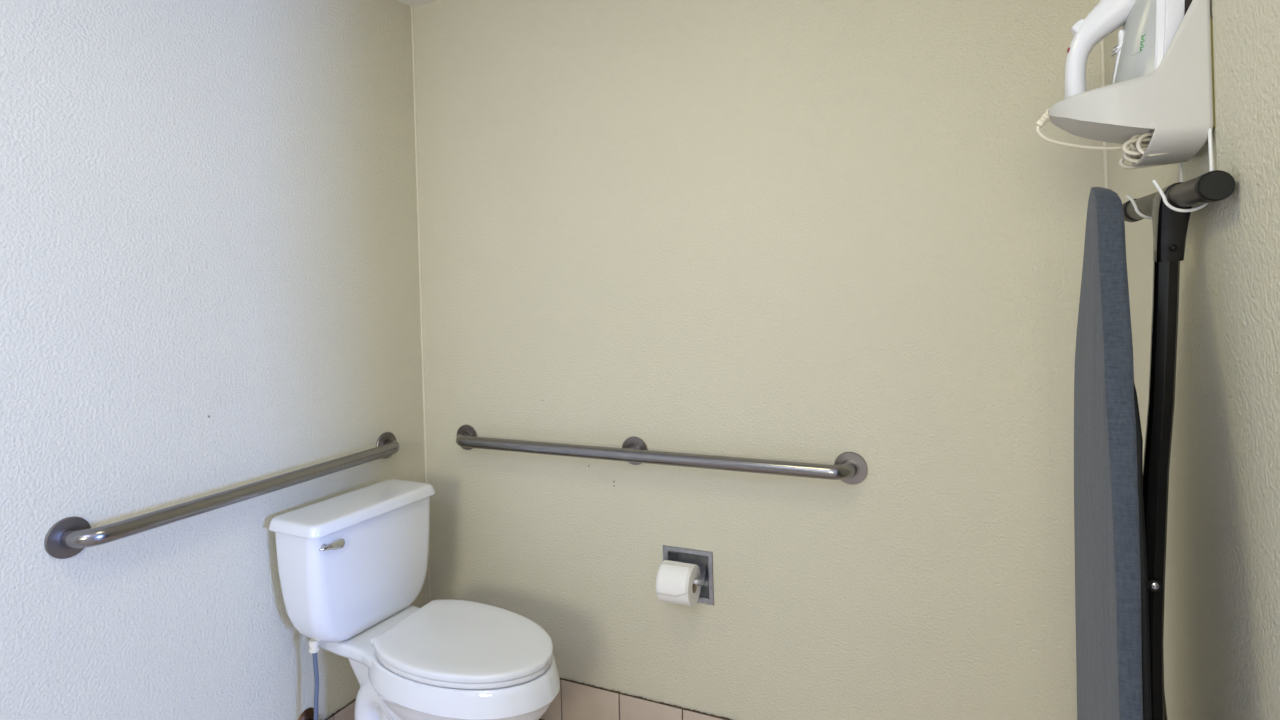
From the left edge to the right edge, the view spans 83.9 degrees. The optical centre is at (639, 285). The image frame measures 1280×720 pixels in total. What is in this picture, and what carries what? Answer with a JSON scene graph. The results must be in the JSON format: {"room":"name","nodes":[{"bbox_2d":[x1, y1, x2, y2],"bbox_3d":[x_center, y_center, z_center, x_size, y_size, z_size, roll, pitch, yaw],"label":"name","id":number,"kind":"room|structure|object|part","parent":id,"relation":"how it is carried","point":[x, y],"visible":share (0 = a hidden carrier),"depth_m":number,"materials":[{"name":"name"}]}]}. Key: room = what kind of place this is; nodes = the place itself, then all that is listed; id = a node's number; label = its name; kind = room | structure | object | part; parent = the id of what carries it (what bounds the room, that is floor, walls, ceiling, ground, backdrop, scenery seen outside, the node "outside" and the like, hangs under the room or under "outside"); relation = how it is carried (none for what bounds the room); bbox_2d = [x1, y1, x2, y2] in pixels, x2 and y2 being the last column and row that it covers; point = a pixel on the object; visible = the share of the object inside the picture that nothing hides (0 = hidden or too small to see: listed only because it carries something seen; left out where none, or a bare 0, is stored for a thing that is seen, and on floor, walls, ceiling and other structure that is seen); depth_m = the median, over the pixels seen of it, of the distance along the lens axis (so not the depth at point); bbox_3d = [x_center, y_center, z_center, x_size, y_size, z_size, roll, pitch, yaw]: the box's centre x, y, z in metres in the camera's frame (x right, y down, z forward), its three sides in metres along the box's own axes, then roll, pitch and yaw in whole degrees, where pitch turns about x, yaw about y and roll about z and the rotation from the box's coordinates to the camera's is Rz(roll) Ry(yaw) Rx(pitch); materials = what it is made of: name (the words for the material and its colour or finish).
{"room":"hotel bathroom","nodes":[
{"label":"hotel bathroom","id":0,"kind":"room"},
{"bbox_2d":[0,0,428,719],"bbox_3d":[-1.740,0.245,0.395,0.100,2.306,4.500,-2,0,25],"label":"wall","id":1,"kind":"structure","parent":0,"point":[209,256],"depth_m":1.70,"materials":[{"name":"paint"}]},
{"bbox_2d":[44,432,399,558],"bbox_3d":[-0.955,0.510,1.838,0.075,0.082,0.953,-2,0,25],"label":"grab bar","id":2,"kind":"object","parent":1,"relation":"attached to","point":[69,536],"visible":1,"depth_m":1.61,"materials":[{"name":"metal"}]},
{"bbox_2d":[298,707,313,719],"bbox_3d":[-0.875,1.198,1.940,0.097,0.064,0.064,-2,0,25],"label":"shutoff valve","id":3,"kind":"object","parent":1,"relation":"attached to","point":[308,714],"visible":0.74,"depth_m":1.95,"materials":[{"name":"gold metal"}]},
{"bbox_2d":[325,698,355,719],"bbox_3d":[-1.639,1.323,0.415,0.010,0.145,4.391,-2,0,25],"label":"baseboard","id":4,"kind":"structure","parent":1,"relation":"attached to","point":[347,712],"depth_m":2.07,"materials":[{"name":"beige tile"}]},
{"bbox_2d":[398,0,438,6],"bbox_3d":[0.370,-1.011,-0.564,4.800,0.080,4.600,-2,0,25],"label":"ceiling","id":5,"kind":"structure","parent":0,"point":[413,3],"depth_m":2.37,"materials":[{"name":"white paint"}]},
{"bbox_2d":[413,0,1104,719],"bbox_3d":[0.172,0.184,2.030,2.167,2.306,0.090,-2,0,25],"label":"wall","id":6,"kind":"structure","parent":0,"point":[805,231],"depth_m":1.90,"materials":[{"name":"paint"}]},
{"bbox_2d":[411,6,430,601],"bbox_3d":[-0.738,0.140,2.407,0.010,2.163,0.009,-2,0,25],"label":"trim","id":7,"kind":"structure","parent":6,"relation":"attached to","point":[412,17],"depth_m":2.40,"materials":[{"name":"beige paint"}]},
{"bbox_2d":[540,678,731,719],"bbox_3d":[0.184,1.265,1.988,1.967,0.145,0.010,-2,0,25],"label":"baseboard","id":8,"kind":"structure","parent":6,"relation":"attached to","point":[575,700],"depth_m":2.12,"materials":[{"name":"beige tile"}]},
{"bbox_2d":[456,425,866,484],"bbox_3d":[-0.030,0.482,2.039,1.302,0.082,0.075,-2,0,25],"label":"grab bar","id":9,"kind":"object","parent":6,"relation":"attached to","point":[848,467],"visible":1,"depth_m":1.95,"materials":[{"name":"metal"}]},
{"bbox_2d":[663,545,713,604],"bbox_3d":[0.136,0.816,2.008,0.151,0.148,0.111,-2,0,25],"label":"toilet paper holder","id":10,"kind":"object","parent":6,"relation":"attached to","point":[703,559],"visible":0.48,"depth_m":2.00,"materials":[{"name":"silver metal"}]},
{"bbox_2d":[656,560,700,606],"bbox_3d":[0.107,0.824,1.970,0.095,0.109,0.109,-2,0,25],"label":"toilet paper roll","id":11,"kind":"object","parent":10,"relation":"on","point":[674,579],"visible":0.98,"depth_m":1.94,"materials":[{"name":"white paper"}]},
{"bbox_3d":[0.175,0.801,1.965,0.009,0.038,0.067,-2,0,25],"label":"arm","id":12,"kind":"part","parent":10,"relation":"part of","materials":[{"name":"silver metal"}]},
{"bbox_2d":[1099,0,1107,188],"bbox_3d":[1.038,0.087,1.569,0.009,2.163,0.010,-2,0,-29],"label":"trim","id":13,"kind":"structure","parent":6,"relation":"attached to","point":[1102,40],"depth_m":1.56,"materials":[{"name":"beige"}]},
{"bbox_2d":[1104,0,1279,719],"bbox_3d":[0.854,0.166,1.040,0.110,2.306,1.120,-2,0,25],"label":"wall","id":14,"kind":"structure","parent":0,"point":[1221,642],"depth_m":0.85,"materials":[{"name":"paint"}]},
{"bbox_2d":[1048,0,1214,219],"bbox_3d":[0.650,-0.283,0.965,0.171,0.385,0.148,-2,0,25],"label":"holder","id":15,"kind":"object","parent":14,"relation":"attached to","point":[1174,102],"visible":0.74,"depth_m":0.89,"materials":[{"name":"grey plastic"}]},
{"bbox_2d":[1036,0,1191,168],"bbox_3d":[0.636,-0.324,0.960,0.185,0.332,0.113,-2,0,25],"label":"iron","id":16,"kind":"object","parent":15,"relation":"in","point":[1149,28],"visible":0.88,"depth_m":0.94,"materials":[{"name":"grey"}]},
{"bbox_3d":[0.643,-0.344,0.959,0.126,0.232,0.060,-2,0,25],"label":"handle","id":17,"kind":"part","parent":16,"relation":"part of","materials":[{"name":"white plastic"}]},
{"bbox_3d":[0.634,-0.193,0.963,0.169,0.069,0.077,-2,0,25],"label":"cord","id":18,"kind":"part","parent":16,"relation":"part of","materials":[{"name":"beige plastic"}]},
{"bbox_3d":[0.656,-0.350,0.952,0.054,0.208,0.096,-2,0,25],"label":"water tank","id":19,"kind":"part","parent":16,"relation":"part of","materials":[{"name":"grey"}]},
{"bbox_2d":[1140,34,1144,50],"bbox_3d":[0.643,-0.310,0.910,0.006,0.021,0.003,-2,0,25],"label":"print","id":20,"kind":"object","parent":16,"relation":"attached to","point":[1142,36],"depth_m":0.91,"materials":[{"name":"green"}]},
{"bbox_2d":[1074,170,1234,719],"bbox_3d":[0.681,0.534,0.951,0.139,1.339,0.409,-2,0,25],"label":"ironing board","id":21,"kind":"object","parent":15,"relation":"hanging from","point":[1121,499],"visible":0.99,"depth_m":0.92,"materials":[{"name":"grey fabric"}]},
{"bbox_3d":[0.650,0.648,0.967,0.020,1.097,0.402,-2,0,25],"label":"underside frame","id":22,"kind":"part","parent":21,"relation":"part of","materials":[{"name":"black metal"}]},
{"bbox_2d":[1148,578,1161,591],"bbox_3d":[0.676,0.394,0.935,0.017,0.017,0.004,-2,0,25],"label":"screw","id":23,"kind":"object","parent":21,"relation":"in","point":[1154,584],"depth_m":0.93,"materials":[{"name":"silver metal"}]},
{"bbox_3d":[0.695,0.569,0.944,0.065,1.230,0.026,-2,0,25],"label":"leg","id":24,"kind":"part","parent":21,"relation":"part of","materials":[{"name":"black paint"}]},
{"bbox_3d":[0.718,0.720,0.969,0.061,0.925,0.022,-2,0,25],"label":"leg","id":25,"kind":"part","parent":21,"relation":"part of","materials":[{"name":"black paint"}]},
{"bbox_3d":[0.442,1.364,-0.560,4.800,0.060,4.600,-2,0,25],"label":"floor","id":26,"kind":"structure","parent":0,"visible":0},
{"bbox_2d":[269,479,559,719],"bbox_3d":[-0.539,0.975,1.842,0.747,0.774,0.429,-2,0,30],"label":"toilet","id":27,"kind":"object","parent":26,"relation":"on","point":[352,565],"visible":1,"depth_m":1.81,"materials":[{"name":"white ceramic"}]},
{"bbox_2d":[309,639,319,719],"bbox_3d":[-0.855,1.100,1.889,0.026,0.351,0.098,-2,0,-18],"label":"supply hose","id":28,"kind":"object","parent":27,"relation":"attached to","point":[313,644],"visible":0.98,"depth_m":1.85,"materials":[{"name":"blue"}]},
{"bbox_3d":[-0.778,0.660,1.801,0.020,0.025,0.072,-2,0,28],"label":"flush lever","id":29,"kind":"part","parent":27,"relation":"part of","materials":[{"name":"silver metal"}]},
{"bbox_3d":[-0.785,0.610,1.979,0.194,0.030,0.427,-2,0,28],"label":"tank lid","id":30,"kind":"part","parent":27,"relation":"part of","materials":[{"name":"white ceramic"}]},
{"bbox_3d":[-0.781,0.780,1.982,0.168,0.311,0.415,-2,0,28],"label":"tank","id":31,"kind":"part","parent":27,"relation":"part of","materials":[{"name":"white ceramic"}]},
{"bbox_3d":[-0.436,0.896,1.798,0.494,0.018,0.337,-2,0,31],"label":"seat","id":32,"kind":"part","parent":27,"relation":"part of","materials":[{"name":"white plastic"}]},
{"bbox_3d":[-0.435,0.913,1.798,0.487,0.015,0.333,-2,0,31],"label":"seat","id":33,"kind":"part","parent":27,"relation":"part of","materials":[{"name":"white plastic"}]},
{"bbox_3d":[-0.414,1.140,1.794,0.492,0.431,0.352,-2,0,30],"label":"bowl","id":34,"kind":"part","parent":27,"relation":"part of","materials":[{"name":"white ceramic"}]}
]}

